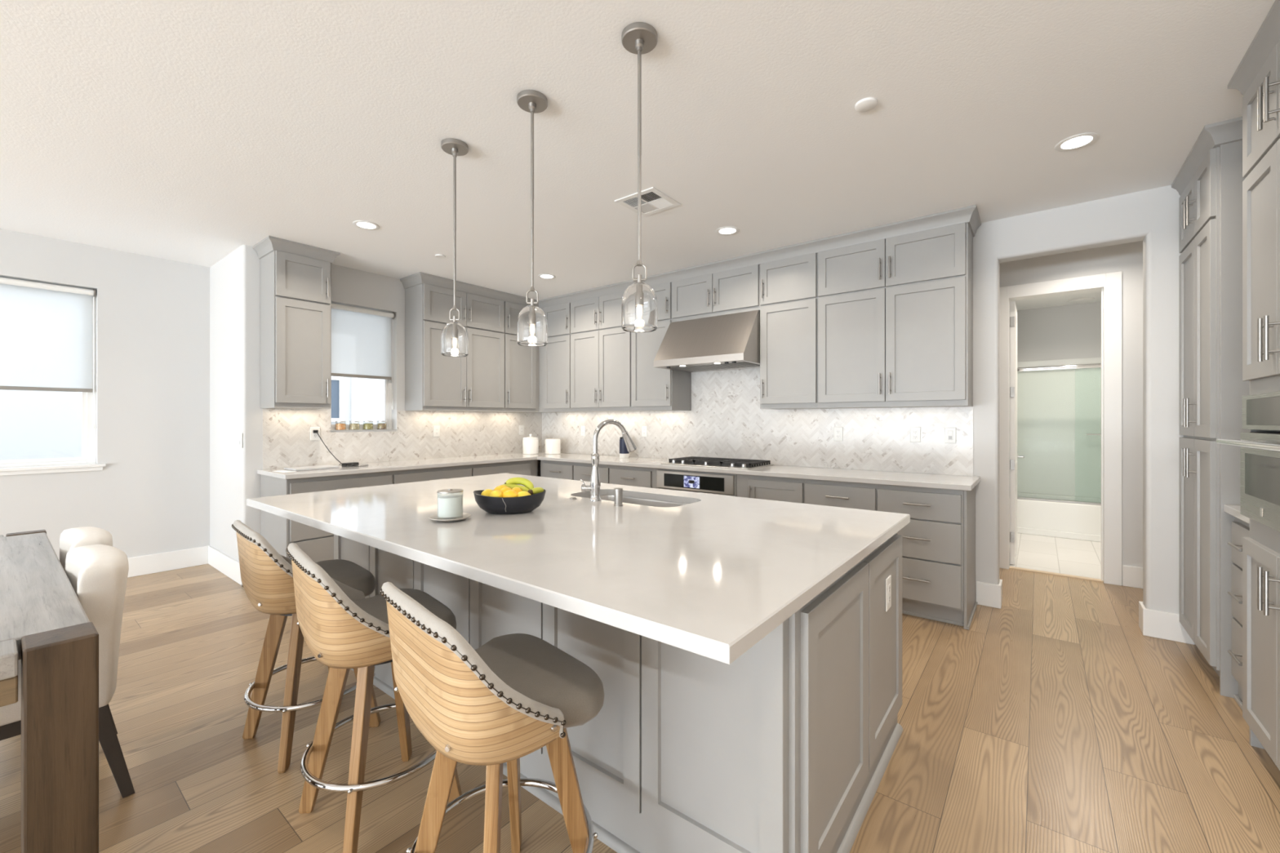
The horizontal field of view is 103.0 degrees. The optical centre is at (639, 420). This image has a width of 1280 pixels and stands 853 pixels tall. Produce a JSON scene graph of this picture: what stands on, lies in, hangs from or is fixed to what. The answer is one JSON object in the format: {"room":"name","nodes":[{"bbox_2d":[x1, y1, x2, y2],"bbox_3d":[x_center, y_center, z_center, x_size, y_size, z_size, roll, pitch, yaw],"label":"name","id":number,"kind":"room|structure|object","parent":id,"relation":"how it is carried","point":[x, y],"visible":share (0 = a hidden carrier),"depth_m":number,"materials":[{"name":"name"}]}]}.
{"room":"kitchen","nodes":[
{"label":"kitchen","id":0,"kind":"room"},
{"bbox_2d":[0,228,209,559],"bbox_3d":[-6.836,-0.048,1.192,0.150,2.740,9.071,0,0,38],"label":"wall","id":1,"kind":"structure","parent":0,"point":[151,494],"depth_m":4.33,"materials":[{"name":"white paint"}]},
{"bbox_2d":[0,276,95,467],"bbox_3d":[-4.978,-0.350,3.625,0.045,1.455,1.514,0,0,38],"label":"window","id":2,"kind":"structure","parent":1,"relation":"in","point":[88,433],"depth_m":4.17,"materials":[{"name":"white paint"}]},
{"bbox_2d":[0,276,95,428],"bbox_3d":[-4.926,-0.504,3.582,0.064,1.143,1.498,0,0,38],"label":"roller shade","id":3,"kind":"object","parent":2,"relation":"attached to","point":[46,329],"visible":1,"depth_m":3.98,"materials":[{"name":"white fabric"}]},
{"bbox_2d":[0,463,106,475],"bbox_3d":[-4.913,0.381,3.574,0.120,0.052,1.604,0,0,38],"label":"trim","id":4,"kind":"structure","parent":1,"relation":"attached to","point":[85,467],"depth_m":3.94,"materials":[{"name":"white paint"}]},
{"bbox_2d":[127,545,209,577],"bbox_3d":[-6.771,1.240,1.140,0.016,0.165,9.070,0,0,38],"label":"baseboard","id":5,"kind":"structure","parent":1,"relation":"attached to","point":[184,558],"depth_m":4.47,"materials":[{"name":"white paint"}]},
{"bbox_2d":[209,248,237,560],"bbox_3d":[-3.662,-0.048,4.554,1.001,2.740,0.140,0,0,38],"label":"wall","id":6,"kind":"structure","parent":0,"point":[224,273],"depth_m":4.45,"materials":[{"name":"white paint"}]},
{"bbox_2d":[208,546,242,585],"bbox_3d":[-3.546,1.240,4.434,1.000,0.165,0.126,0,0,38],"label":"baseboard","id":7,"kind":"structure","parent":6,"relation":"attached to","point":[230,567],"depth_m":4.36,"materials":[{"name":"white paint"}]},
{"bbox_2d":[237,244,540,562],"bbox_3d":[-2.288,-0.048,5.377,0.150,2.740,3.130,0,0,38],"label":"wall","id":8,"kind":"structure","parent":0,"point":[350,286],"depth_m":4.17,"materials":[{"name":"white paint"}]},
{"bbox_2d":[253,235,340,408],"bbox_3d":[-2.838,-0.759,4.221,0.394,1.318,0.506,0,0,38],"label":"upper cabinet","id":9,"kind":"object","parent":8,"relation":"attached to","point":[295,277],"visible":1,"depth_m":4.10,"materials":[{"name":"grey paint"}]},
{"bbox_2d":[329,317,391,430],"bbox_3d":[-2.710,-0.496,4.917,0.045,1.173,0.605,0,0,38],"label":"window","id":10,"kind":"structure","parent":8,"relation":"in","point":[388,382],"depth_m":5.12,"materials":[{"name":"white paint"}]},
{"bbox_2d":[331,302,395,409],"bbox_3d":[-2.647,-0.596,4.865,0.064,0.971,0.589,0,0,38],"label":"roller shade","id":11,"kind":"object","parent":10,"relation":"attached to","point":[361,337],"visible":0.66,"depth_m":4.88,"materials":[{"name":"white fabric"}]},
{"bbox_2d":[351,429,375,430],"bbox_3d":[-2.646,0.089,4.867,0.115,0.001,0.629,0,0,38],"label":"trim","id":12,"kind":"structure","parent":8,"relation":"attached to","point":[351,429],"depth_m":4.83,"materials":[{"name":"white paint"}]},
{"bbox_2d":[334,420,346,429],"bbox_3d":[-2.768,0.045,4.709,0.088,0.086,0.088,0,0,38],"label":"spice jar","id":13,"kind":"object","parent":12,"relation":"on","point":[337,426],"visible":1,"depth_m":4.68,"materials":[{"name":"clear glass"}]},
{"bbox_2d":[349,420,359,429],"bbox_3d":[-2.694,0.045,4.803,0.088,0.086,0.088,0,0,38],"label":"spice jar","id":14,"kind":"object","parent":12,"relation":"on","point":[352,426],"visible":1,"depth_m":4.77,"materials":[{"name":"clear glass"}]},
{"bbox_2d":[262,408,542,469],"bbox_3d":[-2.186,0.151,5.379,0.006,0.502,2.999,0,0,38],"label":"tile backsplash","id":15,"kind":"structure","parent":8,"relation":"attached to","point":[286,442],"depth_m":5.08,"materials":[{"name":"white tile"}]},
{"bbox_2d":[310,426,319,440],"bbox_3d":[-2.868,0.117,4.497,0.008,0.117,0.078,0,0,38],"label":"wall outlet","id":16,"kind":"object","parent":15,"relation":"attached to","point":[313,436],"visible":1,"depth_m":4.49,"materials":[{"name":"white plastic"}]},
{"bbox_2d":[404,283,504,412],"bbox_3d":[-1.922,-0.719,5.391,0.394,1.238,0.952,0,0,38],"label":"upper cabinet","id":17,"kind":"object","parent":8,"relation":"attached to","point":[434,381],"visible":1,"depth_m":5.17,"materials":[{"name":"grey paint"}]},
{"bbox_2d":[486,301,538,412],"bbox_3d":[-1.473,-0.719,5.965,0.394,1.238,0.504,0,0,38],"label":"upper cabinet","id":18,"kind":"object","parent":8,"relation":"attached to","point":[521,362],"visible":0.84,"depth_m":5.81,"materials":[{"name":"grey paint"}]},
{"bbox_2d":[0,0,1275,310],"bbox_3d":[-1.744,-1.478,1.636,7.620,0.120,16.350,0,0,38],"label":"ceiling","id":19,"kind":"structure","parent":0,"point":[189,131],"depth_m":2.38,"materials":[{"name":"white paint"}]},
{"bbox_2d":[352,220,379,230],"bbox_3d":[-1.985,-1.415,3.694,0.174,0.006,0.174,0,0,38],"label":"recessed light","id":20,"kind":"object","parent":19,"relation":"in","point":[363,224],"visible":1,"depth_m":3.68,"materials":[{"name":"white paint"}]},
{"bbox_2d":[440,137,468,356],"bbox_3d":[-0.954,-0.876,2.623,0.133,1.082,0.133,0,0,38],"label":"pendant light","id":21,"kind":"object","parent":19,"relation":"hanging from","point":[454,336],"visible":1,"depth_m":2.60,"materials":[{"name":"clear glass"}]},
{"bbox_2d":[516,89,547,346],"bbox_3d":[-0.475,-0.876,2.248,0.133,1.082,0.133,0,0,38],"label":"pendant light","id":22,"kind":"object","parent":19,"relation":"hanging from","point":[531,323],"visible":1,"depth_m":2.22,"materials":[{"name":"clear glass"}]},
{"bbox_2d":[621,22,657,332],"bbox_3d":[-0.002,-0.876,1.877,0.133,1.082,0.133,0,0,38],"label":"pendant light","id":23,"kind":"object","parent":19,"relation":"hanging from","point":[639,300],"visible":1,"depth_m":1.85,"materials":[{"name":"clear glass"}]},
{"bbox_2d":[614,186,680,216],"bbox_3d":[0.053,-1.414,3.307,0.310,0.008,0.310,0,0,38],"label":"ceiling vent","id":24,"kind":"object","parent":19,"relation":"in","point":[653,201],"visible":0.91,"depth_m":3.29,"materials":[{"name":"white metal"}]},
{"bbox_2d":[715,226,739,235],"bbox_3d":[0.653,-1.415,3.803,0.174,0.006,0.174,0,0,38],"label":"recessed light","id":25,"kind":"object","parent":19,"relation":"in","point":[727,230],"visible":1,"depth_m":3.79,"materials":[{"name":"white paint"}]},
{"bbox_2d":[854,97,877,112],"bbox_3d":[1.012,-1.411,2.281,0.094,0.014,0.094,0,0,38],"label":"smoke detector","id":26,"kind":"object","parent":19,"relation":"attached to","point":[865,104],"visible":1,"depth_m":2.27,"materials":[{"name":"white paint"}]},
{"bbox_2d":[1054,132,1099,151],"bbox_3d":[2.221,-1.415,2.592,0.174,0.006,0.174,0,0,38],"label":"recessed light","id":27,"kind":"object","parent":19,"relation":"in","point":[1080,140],"visible":1,"depth_m":2.58,"materials":[{"name":"white paint"}]},
{"bbox_2d":[1067,297,1094,303],"bbox_3d":[5.191,-1.407,5.992,0.240,0.022,0.240,0,0,38],"label":"recessed light","id":28,"kind":"object","parent":19,"relation":"attached to","point":[1079,300],"visible":1,"depth_m":5.94,"materials":[{"name":"white paint"}]},
{"bbox_2d":[0,564,1279,852],"bbox_3d":[-2.596,1.382,0.548,7.620,0.120,13.585,0,0,38],"label":"floor","id":29,"kind":"structure","parent":0,"point":[1051,723],"depth_m":2.02,"materials":[{"name":"brown wood"}]},
{"bbox_2d":[0,529,98,852],"bbox_3d":[-2.596,0.946,1.610,2.112,0.753,1.028,0,0,38],"label":"dining table","id":30,"kind":"object","parent":29,"relation":"on","point":[45,625],"visible":1,"depth_m":1.33,"materials":[{"name":"brown wood"}]},
{"bbox_2d":[0,544,134,798],"bbox_3d":[-2.138,0.906,1.725,0.468,0.832,0.570,0,0,38],"label":"dining chair","id":31,"kind":"object","parent":29,"relation":"on","point":[98,574],"visible":0.59,"depth_m":1.76,"materials":[{"name":"white fabric"}]},
{"bbox_2d":[59,526,117,733],"bbox_3d":[-2.550,0.906,2.067,0.468,0.832,0.570,0,0,38],"label":"dining chair","id":32,"kind":"object","parent":29,"relation":"on","point":[72,538],"visible":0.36,"depth_m":2.22,"materials":[{"name":"white fabric"}]},
{"bbox_2d":[231,520,381,773],"bbox_3d":[-1.395,0.867,2.155,0.549,0.911,0.490,0,0,43],"label":"bar stool","id":33,"kind":"object","parent":29,"relation":"on","point":[266,575],"visible":0.65,"depth_m":1.98,"materials":[{"name":"brown wood"}]},
{"bbox_2d":[233,520,293,577],"bbox_3d":[-1.466,0.568,2.079,0.537,0.313,0.269,0,0,43],"label":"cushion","id":34,"kind":"object","parent":33,"relation":"on","point":[257,557],"depth_m":1.88,"materials":[{"name":"grey fabric"}]},
{"bbox_2d":[315,559,375,596],"bbox_3d":[-1.379,0.690,2.172,0.470,0.088,0.372,0,0,43],"label":"seat cushion","id":35,"kind":"object","parent":33,"relation":"on","point":[348,573],"depth_m":2.16,"materials":[{"name":"beige fabric"}]},
{"bbox_2d":[260,471,392,562],"bbox_3d":[-2.621,0.880,4.291,0.649,0.884,0.806,0,0,38],"label":"base cabinet","id":36,"kind":"object","parent":29,"relation":"on","point":[279,531],"visible":0.17,"depth_m":3.99,"materials":[{"name":"grey paint"}]},
{"bbox_2d":[257,451,980,490],"bbox_3d":[-0.346,0.419,3.909,4.704,0.035,3.032,0,0,38],"label":"countertop","id":37,"kind":"structure","parent":36,"relation":"on","point":[960,482],"depth_m":4.15,"materials":[{"name":"white stone"}]},
{"bbox_2d":[284,464,339,471],"bbox_3d":[-2.722,0.394,4.231,0.230,0.015,0.330,0,0,35],"label":"laptop","id":38,"kind":"object","parent":37,"relation":"on","point":[315,467],"visible":1,"depth_m":4.20,"materials":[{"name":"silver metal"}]},
{"bbox_2d":[312,430,368,466],"bbox_3d":[-2.631,0.243,4.473,0.474,0.318,0.194,0,0,15],"label":"power adapter","id":39,"kind":"object","parent":37,"relation":"on","point":[352,464],"visible":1,"depth_m":4.45,"materials":[{"name":"black plastic"}]},
{"bbox_2d":[522,434,538,454],"bbox_3d":[-1.314,0.281,6.119,0.188,0.241,0.188,0,0,38],"label":"crock","id":40,"kind":"object","parent":37,"relation":"on","point":[530,444],"visible":0.99,"depth_m":6.04,"materials":[{"name":"white ceramic"}]},
{"bbox_2d":[545,438,560,454],"bbox_3d":[-1.047,0.312,6.120,0.188,0.180,0.188,0,0,38],"label":"crock","id":41,"kind":"object","parent":37,"relation":"on","point":[553,446],"visible":0.99,"depth_m":6.04,"materials":[{"name":"white ceramic"}]},
{"bbox_2d":[619,435,629,457],"bbox_3d":[-0.160,0.282,5.492,0.125,0.240,0.110,0,0,38],"label":"water bottle","id":42,"kind":"object","parent":37,"relation":"on","point":[624,453],"visible":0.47,"depth_m":5.45,"materials":[{"name":"blue plastic"}]},
{"bbox_2d":[661,456,773,469],"bbox_3d":[0.694,0.380,4.624,0.875,0.044,0.510,0,0,38],"label":"gas cooktop","id":43,"kind":"object","parent":37,"relation":"in","point":[725,463],"visible":1,"depth_m":4.50,"materials":[{"name":"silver metal"}]},
{"bbox_2d":[285,542,462,852],"bbox_3d":[-0.893,0.867,1.740,0.490,0.911,0.549,0,0,-43],"label":"bar stool","id":44,"kind":"object","parent":29,"relation":"on","point":[344,629],"visible":0.88,"depth_m":1.55,"materials":[{"name":"brown wood"}]},
{"bbox_2d":[287,542,390,637],"bbox_3d":[-0.970,0.568,1.669,0.269,0.313,0.537,0,0,-43],"label":"cushion","id":45,"kind":"object","parent":44,"relation":"on","point":[326,606],"depth_m":1.48,"materials":[{"name":"grey fabric"}]},
{"bbox_2d":[353,588,456,630],"bbox_3d":[-0.876,0.690,1.755,0.372,0.088,0.470,0,0,-43],"label":"seat cushion","id":46,"kind":"object","parent":44,"relation":"on","point":[375,606],"depth_m":1.79,"materials":[{"name":"beige fabric"}]},
{"bbox_2d":[391,465,471,484],"bbox_3d":[-2.130,0.880,4.919,0.649,0.884,0.786,0,0,38],"label":"base cabinet","id":47,"kind":"object","parent":29,"relation":"on","point":[453,472],"visible":0.09,"depth_m":4.71,"materials":[{"name":"grey paint"}]},
{"bbox_2d":[379,582,604,852],"bbox_3d":[-0.362,0.867,1.319,0.490,0.911,0.549,0,0,-43],"label":"bar stool","id":48,"kind":"object","parent":29,"relation":"on","point":[510,697],"visible":1,"depth_m":1.18,"materials":[{"name":"brown wood"}]},
{"bbox_2d":[381,582,564,737],"bbox_3d":[-0.439,0.568,1.248,0.269,0.313,0.537,0,0,-43],"label":"backrest","id":49,"kind":"object","parent":48,"relation":"on","point":[449,688],"depth_m":1.08,"materials":[{"name":"brown wood"}]},
{"bbox_2d":[475,633,604,728],"bbox_3d":[-0.346,0.690,1.335,0.372,0.088,0.470,0,0,-43],"label":"seat cushion","id":50,"kind":"object","parent":48,"relation":"on","point":[531,665],"depth_m":1.30,"materials":[{"name":"beige fabric"}]},
{"bbox_2d":[471,459,537,476],"bbox_3d":[-1.625,0.880,5.563,0.649,0.884,0.849,0,0,38],"label":"base cabinet","id":51,"kind":"object","parent":29,"relation":"on","point":[529,468],"visible":0.12,"depth_m":5.39,"materials":[{"name":"grey paint"}]},
{"bbox_2d":[540,460,573,479],"bbox_3d":[-0.746,0.880,5.748,0.531,0.884,0.629,0,0,38],"label":"base cabinet","id":52,"kind":"object","parent":29,"relation":"on","point":[548,468],"visible":0.16,"depth_m":5.51,"materials":[{"name":"grey paint"}]},
{"bbox_2d":[573,462,609,484],"bbox_3d":[-0.338,0.880,5.428,0.504,0.884,0.629,0,0,38],"label":"base cabinet","id":53,"kind":"object","parent":29,"relation":"on","point":[582,471],"visible":0.15,"depth_m":5.23,"materials":[{"name":"grey paint"}]},
{"bbox_2d":[333,532,902,852],"bbox_3d":[-0.317,0.879,2.526,2.703,0.886,1.219,0,0,38],"label":"kitchen island","id":54,"kind":"object","parent":29,"relation":"on","point":[788,745],"visible":0.37,"depth_m":1.50,"materials":[{"name":"grey paint"}]},
{"bbox_2d":[246,473,910,664],"bbox_3d":[-0.434,0.419,2.404,2.777,0.034,1.620,0,0,38],"label":"island countertop","id":55,"kind":"structure","parent":54,"relation":"on","point":[712,575],"depth_m":1.62,"materials":[{"name":"white stone"}]},
{"bbox_2d":[428,512,471,522],"bbox_3d":[-0.767,0.394,2.059,0.160,0.016,0.160,0,0,38],"label":"saucer","id":56,"kind":"object","parent":55,"relation":"on","point":[464,515],"visible":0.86,"depth_m":2.05,"materials":[{"name":"white ceramic"}]},
{"bbox_2d":[436,488,462,517],"bbox_3d":[-0.767,0.337,2.059,0.099,0.120,0.099,0,0,38],"label":"jar candle","id":57,"kind":"object","parent":56,"relation":"on","point":[448,506],"visible":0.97,"depth_m":2.02,"materials":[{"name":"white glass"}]},
{"bbox_2d":[473,488,546,514],"bbox_3d":[-0.574,0.355,2.239,0.277,0.094,0.272,0,0,38],"label":"fruit bowl","id":58,"kind":"object","parent":55,"relation":"on","point":[521,504],"visible":0.81,"depth_m":2.16,"materials":[{"name":"black"}]},
{"bbox_2d":[502,489,517,497],"bbox_3d":[-0.555,0.327,2.180,0.081,0.061,0.060,0,0,38],"label":"lemon","id":59,"kind":"object","parent":58,"relation":"in","point":[509,493],"visible":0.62,"depth_m":2.16,"materials":[{"name":"yellow food"}]},
{"bbox_2d":[502,477,543,494],"bbox_3d":[-0.530,0.296,2.277,0.196,0.077,0.083,0,0,11],"label":"banana bunch","id":60,"kind":"object","parent":58,"relation":"on","point":[512,482],"visible":0.72,"depth_m":2.27,"materials":[{"name":"yellow food"}]},
{"bbox_2d":[579,419,636,501],"bbox_3d":[-0.152,0.198,2.609,0.312,0.408,0.078,0,0,-28],"label":"faucet","id":61,"kind":"object","parent":55,"relation":"on","point":[594,487],"visible":1,"depth_m":2.55,"materials":[{"name":"silver metal"}]},
{"bbox_2d":[613,488,622,506],"bbox_3d":[-0.102,0.361,2.405,0.043,0.082,0.043,0,0,38],"label":"soap dispenser","id":62,"kind":"object","parent":55,"relation":"on","point":[617,491],"visible":1,"depth_m":2.39,"materials":[{"name":"silver metal"}]},
{"bbox_2d":[585,494,688,506],"bbox_3d":[-0.034,0.536,2.672,0.735,0.195,0.380,0,0,38],"label":"sink","id":63,"kind":"object","parent":55,"relation":"in","point":[634,500],"visible":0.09,"depth_m":2.85,"materials":[{"name":"silver metal"}]},
{"bbox_2d":[885,574,891,611],"bbox_3d":[0.970,0.674,1.988,0.008,0.125,0.075,0,0,38],"label":"wall outlet","id":64,"kind":"object","parent":54,"relation":"attached to","point":[888,580],"visible":1,"depth_m":1.97,"materials":[{"name":"white plastic"}]},
{"bbox_2d":[609,465,657,488],"bbox_3d":[0.089,0.880,5.094,0.579,0.884,0.629,0,0,38],"label":"base cabinet","id":65,"kind":"object","parent":29,"relation":"on","point":[619,475],"visible":0.23,"depth_m":4.86,"materials":[{"name":"grey paint"}]},
{"bbox_2d":[656,468,736,496],"bbox_3d":[0.645,0.880,4.674,0.809,0.884,0.601,0,0,38],"label":"oven","id":66,"kind":"object","parent":29,"relation":"on","point":[707,482],"visible":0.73,"depth_m":4.41,"materials":[{"name":"grey metal"}]},
{"bbox_2d":[736,474,804,503],"bbox_3d":[1.181,0.880,4.239,0.566,0.884,0.629,0,0,38],"label":"base cabinet","id":67,"kind":"object","parent":29,"relation":"on","point":[763,487],"visible":0.17,"depth_m":4.01,"materials":[{"name":"grey paint"}]},
{"bbox_2d":[804,479,876,511],"bbox_3d":[1.606,0.880,3.906,0.512,0.884,0.629,0,0,38],"label":"base cabinet","id":68,"kind":"object","parent":29,"relation":"on","point":[819,492],"visible":0.14,"depth_m":3.68,"materials":[{"name":"grey paint"}]},
{"bbox_2d":[876,484,977,630],"bbox_3d":[2.021,0.880,3.581,0.540,0.884,0.629,0,0,38],"label":"base cabinet","id":69,"kind":"object","parent":29,"relation":"on","point":[939,539],"visible":0.78,"depth_m":3.33,"materials":[{"name":"grey paint"}]},
{"bbox_2d":[1171,116,1249,697],"bbox_3d":[3.209,-0.048,2.559,0.656,2.740,0.786,0,0,38],"label":"tall cabinet","id":70,"kind":"object","parent":29,"relation":"on","point":[1208,184],"visible":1,"depth_m":2.49,"materials":[{"name":"grey paint"}]},
{"bbox_2d":[1227,516,1249,710],"bbox_3d":[2.873,0.880,2.086,0.601,0.884,0.471,0,0,38],"label":"base cabinet","id":71,"kind":"object","parent":29,"relation":"on","point":[1240,529],"visible":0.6,"depth_m":2.32,"materials":[{"name":"grey paint"}]},
{"bbox_2d":[1223,504,1249,524],"bbox_3d":[2.882,0.420,2.079,0.579,0.036,0.471,0,0,38],"label":"countertop","id":72,"kind":"structure","parent":71,"relation":"on","point":[1233,510],"depth_m":2.31,"materials":[{"name":"white stone"}]},
{"bbox_2d":[1227,0,1279,770],"bbox_3d":[2.472,-0.048,1.618,0.656,2.740,0.860,0,0,38],"label":"tall cabinet","id":73,"kind":"object","parent":29,"relation":"on","point":[1256,77],"visible":0.96,"depth_m":1.91,"materials":[{"name":"grey paint"}]},
{"bbox_2d":[1216,431,1279,532],"bbox_3d":[2.417,0.220,1.629,0.638,0.348,0.798,0,0,38],"label":"wall oven","id":74,"kind":"object","parent":73,"relation":"in","point":[1260,451],"visible":1,"depth_m":1.89,"materials":[{"name":"silver metal"}]},
{"bbox_2d":[1241,391,1279,431],"bbox_3d":[2.447,-0.033,1.606,0.564,0.138,0.794,0,0,38],"label":"microwave","id":75,"kind":"object","parent":73,"relation":"in","point":[1260,411],"visible":1,"depth_m":1.90,"materials":[{"name":"silver metal"}]},
{"bbox_2d":[542,185,1183,613],"bbox_3d":[1.208,-0.048,4.716,6.470,2.740,0.140,0,0,38],"label":"wall","id":76,"kind":"structure","parent":0,"point":[1150,216],"depth_m":3.20,"materials":[{"name":"white paint"}]},
{"bbox_2d":[537,302,582,413],"bbox_3d":[-1.039,-0.719,6.127,0.892,1.238,0.394,0,0,38],"label":"upper cabinet","id":77,"kind":"object","parent":76,"relation":"attached to","point":[554,357],"visible":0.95,"depth_m":5.87,"materials":[{"name":"grey paint"}]},
{"bbox_2d":[570,291,644,412],"bbox_3d":[-0.343,-0.719,5.582,0.874,1.238,0.394,0,0,38],"label":"upper cabinet","id":78,"kind":"object","parent":76,"relation":"attached to","point":[601,349],"visible":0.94,"depth_m":5.44,"materials":[{"name":"grey paint"}]},
{"bbox_2d":[631,282,690,411],"bbox_3d":[0.198,-0.719,5.158,0.498,1.238,0.394,0,0,38],"label":"upper cabinet","id":79,"kind":"object","parent":76,"relation":"attached to","point":[653,388],"visible":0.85,"depth_m":5.02,"materials":[{"name":"grey paint"}]},
{"bbox_2d":[653,310,759,372],"bbox_3d":[0.675,-0.706,4.628,0.902,0.461,0.640,0,0,38],"label":"range hood","id":80,"kind":"object","parent":76,"relation":"attached to","point":[731,341],"visible":0.96,"depth_m":4.43,"materials":[{"name":"silver metal"}]},
{"bbox_2d":[671,264,759,322],"bbox_3d":[0.751,-1.139,4.725,0.906,0.398,0.394,0,0,38],"label":"upper cabinet","id":81,"kind":"object","parent":76,"relation":"attached to","point":[735,291],"visible":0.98,"depth_m":4.57,"materials":[{"name":"grey paint"}]},
{"bbox_2d":[542,368,973,475],"bbox_3d":[0.574,-0.068,5.119,4.660,0.940,0.006,0,0,38],"label":"tile backsplash","id":82,"kind":"structure","parent":76,"relation":"attached to","point":[726,419],"depth_m":4.65,"materials":[{"name":"white tile"}]},
{"bbox_2d":[834,426,842,440],"bbox_3d":[1.658,0.113,4.260,0.072,0.117,0.008,0,0,38],"label":"wall outlet","id":83,"kind":"object","parent":82,"relation":"attached to","point":[837,430],"visible":1,"depth_m":4.26,"materials":[{"name":"white plastic"}]},
{"bbox_2d":[910,426,920,442],"bbox_3d":[2.111,0.108,3.906,0.072,0.117,0.008,0,0,38],"label":"wall outlet","id":84,"kind":"object","parent":82,"relation":"attached to","point":[915,432],"visible":1,"depth_m":3.90,"materials":[{"name":"white plastic"}]},
{"bbox_2d":[944,427,955,443],"bbox_3d":[2.292,0.110,3.762,0.072,0.117,0.010,0,0,38],"label":"electrical outlet","id":85,"kind":"object","parent":82,"relation":"attached to","point":[949,433],"visible":1,"depth_m":3.76,"materials":[{"name":"white plastic"}]},
{"bbox_2d":[760,253,830,409],"bbox_3d":[1.301,-0.719,4.294,0.488,1.238,0.394,0,0,38],"label":"upper cabinet","id":86,"kind":"object","parent":76,"relation":"attached to","point":[788,287],"visible":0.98,"depth_m":4.16,"materials":[{"name":"grey paint"}]},
{"bbox_2d":[817,222,973,408],"bbox_3d":[1.889,-0.719,3.834,1.004,1.238,0.394,0,0,38],"label":"upper cabinet","id":87,"kind":"object","parent":76,"relation":"attached to","point":[895,313],"visible":1,"depth_m":3.66,"materials":[{"name":"grey paint"}]},
{"bbox_2d":[400,204,981,308],"bbox_3d":[0.015,-1.368,4.364,4.832,0.100,1.531,0,0,34],"label":"crown molding","id":88,"kind":"structure","parent":87,"relation":"attached to","point":[970,215],"depth_m":4.36,"materials":[{"name":"grey paint"}]},
{"bbox_2d":[976,579,1002,608],"bbox_3d":[2.460,1.240,3.736,0.316,0.165,0.172,0,0,38],"label":"baseboard","id":89,"kind":"structure","parent":76,"relation":"attached to","point":[988,594],"depth_m":3.62,"materials":[{"name":"white paint"}]},
{"bbox_2d":[1138,601,1195,644],"bbox_3d":[3.309,1.240,3.071,0.416,0.165,0.172,0,0,38],"label":"baseboard","id":90,"kind":"structure","parent":76,"relation":"attached to","point":[1152,623],"depth_m":3.08,"materials":[{"name":"white paint"}]},
{"bbox_2d":[1008,533,1101,579],"bbox_3d":[4.630,1.379,5.234,1.720,0.126,2.625,0,0,38],"label":"floor","id":91,"kind":"structure","parent":0,"point":[1078,557],"depth_m":4.93,"materials":[{"name":"tile"}]},
{"bbox_2d":[1017,492,1101,542],"bbox_3d":[5.174,1.119,5.836,1.585,0.394,0.757,0,0,38],"label":"bathtub","id":92,"kind":"object","parent":91,"relation":"on","point":[1082,522],"visible":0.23,"depth_m":5.75,"materials":[{"name":"white ceramic"}]},
{"bbox_2d":[1016,301,1101,497],"bbox_3d":[5.402,-0.048,6.221,1.720,2.740,0.120,0,0,38],"label":"wall","id":93,"kind":"structure","parent":0,"point":[1071,331],"depth_m":6.30,"materials":[{"name":"white paint"}]},
{"bbox_2d":[1017,357,1101,497],"bbox_3d":[5.177,0.084,5.837,1.598,1.674,0.759,0,0,38],"label":"glass panel","id":94,"kind":"object","parent":93,"relation":"attached to","point":[1057,409],"visible":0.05,"depth_m":6.30,"materials":[{"name":"glass"}]},
{"bbox_2d":[1017,363,1101,505],"bbox_3d":[4.972,0.150,5.565,1.579,1.544,0.093,0,0,38],"label":"shower door frame","id":95,"kind":"structure","parent":94,"relation":"attached to","point":[1096,365],"depth_m":5.74,"materials":[{"name":"silver metal"}]},
{"bbox_2d":[999,240,1142,567],"bbox_3d":[3.542,-0.048,4.413,2.420,2.740,0.120,0,0,38],"label":"wall","id":96,"kind":"structure","parent":0,"point":[1126,258],"depth_m":4.07,"materials":[{"name":"white paint"}]},
{"bbox_2d":[1009,301,1025,564],"bbox_3d":[3.595,0.115,4.852,0.109,2.391,0.633,0,0,38],"label":"door","id":97,"kind":"structure","parent":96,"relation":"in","point":[1014,456],"depth_m":4.64,"materials":[{"name":"white paint"}]},
{"bbox_2d":[1008,566,1103,582],"bbox_3d":[3.562,1.322,4.365,0.641,0.020,0.060,0,0,38],"label":"threshold","id":98,"kind":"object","parent":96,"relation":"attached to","point":[1011,567],"depth_m":4.35,"materials":[{"name":"beige wood"}]},
{"bbox_2d":[999,271,1122,586],"bbox_3d":[3.564,0.065,4.383,0.841,2.515,0.140,0,0,38],"label":"door frame","id":99,"kind":"structure","parent":96,"relation":"attached to","point":[1113,281],"depth_m":4.13,"materials":[{"name":"white paint"}]},
{"bbox_2d":[1122,564,1142,588],"bbox_3d":[4.157,1.240,3.845,0.752,0.165,0.016,0,0,38],"label":"baseboard","id":100,"kind":"structure","parent":96,"relation":"attached to","point":[1132,576],"depth_m":4.03,"materials":[{"name":"white paint"}]},
{"bbox_3d":[-7.726,1.722,6.543,7.850,0.200,20.000,0,0,38],"label":"ground","id":101,"kind":"structure","parent":0,"visible":0},
{"bbox_2d":[0,377,385,460],"bbox_3d":[-6.073,-1.528,7.154,0.300,6.300,13.000,0,0,38],"label":"wall","id":102,"kind":"structure","parent":101,"relation":"on","point":[34,424],"depth_m":5.92,"materials":[{"name":"grey paint"}]},
{"bbox_2d":[331,376,357,423],"bbox_3d":[-5.054,0.422,8.171,0.050,2.400,0.980,0,0,38],"label":"window","id":103,"kind":"structure","parent":102,"relation":"in","point":[337,382],"depth_m":8.33,"materials":[{"name":"white paint"}]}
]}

